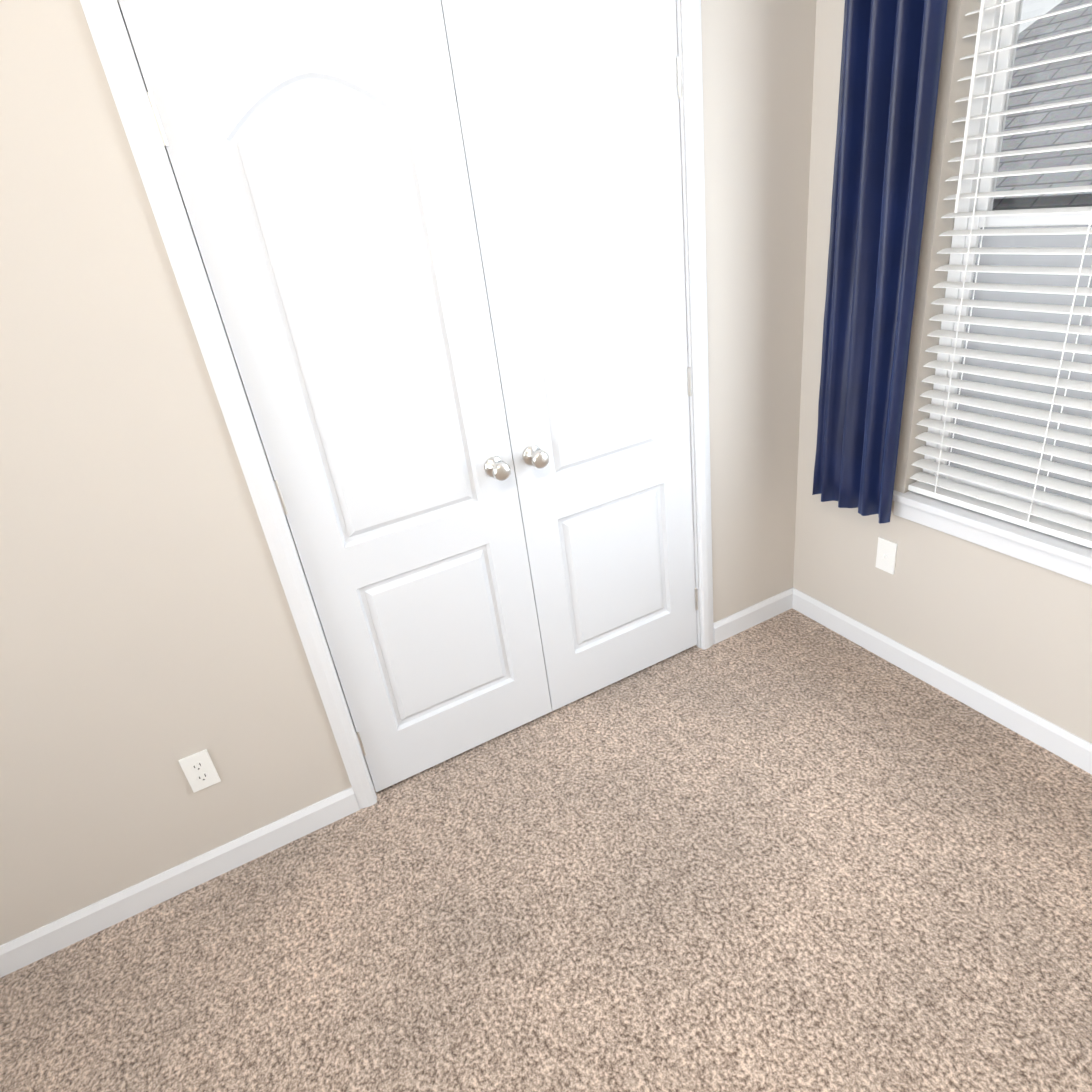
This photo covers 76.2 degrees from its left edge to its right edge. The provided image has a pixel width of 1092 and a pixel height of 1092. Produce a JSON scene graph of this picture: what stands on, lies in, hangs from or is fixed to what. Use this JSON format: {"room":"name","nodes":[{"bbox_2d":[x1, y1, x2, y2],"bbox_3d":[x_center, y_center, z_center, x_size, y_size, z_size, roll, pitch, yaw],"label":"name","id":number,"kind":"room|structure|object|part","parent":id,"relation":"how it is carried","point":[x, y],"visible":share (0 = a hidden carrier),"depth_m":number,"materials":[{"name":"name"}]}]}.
{"room":"empty bedroom","nodes":[
{"label":"empty bedroom","id":0,"kind":"room"},
{"bbox_2d":[0,0,816,944],"bbox_3d":[-1.212,-0.268,1.424,4.880,2.737,0.140,-20,29,-22],"label":"wall","id":1,"kind":"structure","parent":0,"point":[148,634],"depth_m":1.70,"materials":[{"name":"beige paint"}]},
{"bbox_2d":[0,787,359,977],"bbox_3d":[-1.802,1.213,1.624,2.786,0.088,0.013,-20,29,-22],"label":"baseboard","id":2,"kind":"structure","parent":1,"relation":"attached to","point":[62,933],"depth_m":1.94,"materials":[{"name":"white wood"}]},
{"bbox_2d":[178,749,220,792],"bbox_3d":[-0.929,0.605,1.870,0.070,0.115,0.008,-20,29,-22],"label":"electrical outlet","id":3,"kind":"object","parent":1,"relation":"attached to","point":[199,771],"visible":1,"depth_m":1.87,"materials":[{"name":"white plastic"}]},
{"bbox_2d":[117,0,551,791],"bbox_3d":[-0.378,-0.221,1.836,0.636,2.043,0.101,-20,29,-22],"label":"closet door","id":4,"kind":"structure","parent":1,"relation":"in","point":[315,152],"depth_m":1.69,"materials":[{"name":"white wood"}]},
{"bbox_3d":[-0.133,-0.215,1.958,0.061,0.061,0.066,-20,29,-22],"label":"knob","id":5,"kind":"part","parent":4,"relation":"part of","materials":[{"name":"silver metal"}]},
{"bbox_2d":[80,0,713,808],"bbox_3d":[-0.132,-0.365,1.996,1.400,2.120,0.156,-20,29,-22],"label":"door frame","id":6,"kind":"structure","parent":1,"relation":"attached to","point":[120,68],"depth_m":1.78,"materials":[{"name":"white wood"}]},
{"bbox_2d":[147,92,365,755],"bbox_3d":[-0.660,-0.120,1.730,0.011,1.710,0.010,-20,29,-22],"label":"left closet door hinges","id":7,"kind":"object","parent":6,"relation":"attached to","point":[157,118],"visible":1,"depth_m":1.38,"materials":[{"name":"white metal"}]},
{"bbox_2d":[677,57,697,609],"bbox_3d":[0.454,-0.520,2.202,0.011,1.710,0.010,-20,29,-22],"label":"right closet door hinges","id":8,"kind":"object","parent":6,"relation":"attached to","point":[679,85],"visible":1,"depth_m":1.85,"materials":[{"name":"white metal"}]},
{"bbox_2d":[441,0,696,710],"bbox_3d":[0.180,-0.421,2.073,0.636,2.043,0.101,-20,29,-22],"label":"closet door","id":9,"kind":"structure","parent":1,"relation":"in","point":[569,115],"depth_m":1.95,"materials":[{"name":"white wood"}]},
{"bbox_3d":[-0.025,-0.254,2.004,0.061,0.061,0.066,-20,29,-22],"label":"knob","id":10,"kind":"part","parent":9,"relation":"part of","materials":[{"name":"silver metal"}]},
{"bbox_2d":[713,587,792,643],"bbox_3d":[0.820,0.272,2.736,0.414,0.088,0.013,-20,29,-22],"label":"baseboard","id":11,"kind":"structure","parent":1,"relation":"attached to","point":[749,617],"depth_m":2.72,"materials":[{"name":"white wood"}]},
{"bbox_2d":[0,608,1091,1091],"bbox_3d":[-0.242,1.572,0.695,4.880,0.100,3.515,-20,29,-22],"label":"floor","id":12,"kind":"structure","parent":0,"point":[792,850],"depth_m":1.73,"materials":[{"name":"carpet"}]},
{"bbox_2d":[793,0,1091,742],"bbox_3d":[1.667,-0.315,0.989,0.140,2.488,3.235,-20,29,-22],"label":"wall","id":13,"kind":"structure","parent":0,"point":[1015,630],"depth_m":2.08,"materials":[{"name":"beige paint"}]},
{"bbox_2d":[812,0,947,523],"bbox_3d":[1.146,-0.706,1.546,0.112,1.678,1.348,-20,29,-22],"label":"curtain","id":14,"kind":"object","parent":13,"relation":"attached to","point":[891,56],"visible":1,"depth_m":1.92,"materials":[{"name":"blue fabric"}]},
{"bbox_2d":[875,537,897,574],"bbox_3d":[1.134,0.035,2.329,0.018,0.115,0.070,-20,29,-22],"label":"outlet plate","id":15,"kind":"object","parent":13,"relation":"attached to","point":[886,555],"visible":1,"depth_m":2.33,"materials":[{"name":"white plastic"}]},
{"bbox_2d":[792,587,1091,774],"bbox_3d":[1.751,0.769,1.503,0.013,0.088,3.235,-20,29,-22],"label":"baseboard","id":16,"kind":"structure","parent":13,"relation":"attached to","point":[1070,747],"depth_m":2.24,"materials":[{"name":"white wood"}]},
{"bbox_2d":[892,490,1091,584],"bbox_3d":[1.327,-0.012,1.922,0.103,0.079,0.808,-20,29,-22],"label":"window sill","id":17,"kind":"structure","parent":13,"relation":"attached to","point":[1073,560],"depth_m":1.95,"materials":[{"name":"white wood"}]},
{"bbox_2d":[923,0,1091,520],"bbox_3d":[1.295,-0.755,1.585,0.064,1.552,0.736,-20,29,-22],"label":"window","id":18,"kind":"structure","parent":13,"relation":"in","point":[988,41],"depth_m":1.79,"materials":[{"name":"white plastic"}]},
{"bbox_2d":[908,0,1091,547],"bbox_3d":[1.228,-0.736,1.554,0.066,1.540,0.730,-20,29,-22],"label":"window blinds","id":19,"kind":"object","parent":18,"relation":"attached to","point":[1064,526],"visible":1,"depth_m":1.80,"materials":[{"name":"white plastic"}]},
{"bbox_3d":[1.330,-0.435,1.743,0.004,0.681,0.602,-20,29,-22],"label":"glass","id":20,"kind":"part","parent":18,"relation":"part of","materials":[{"name":"clear glass"}]},
{"label":"outside","id":21,"kind":"structure","parent":0,"visible":0},
{"bbox_2d":[950,0,1091,502],"bbox_3d":[3.509,-2.863,6.035,5.700,3.972,23.000,-20,29,-22],"label":"neighbor roof","id":22,"kind":"structure","parent":21,"point":[1060,199],"depth_m":5.52,"materials":[{"name":"grey"}]}
]}

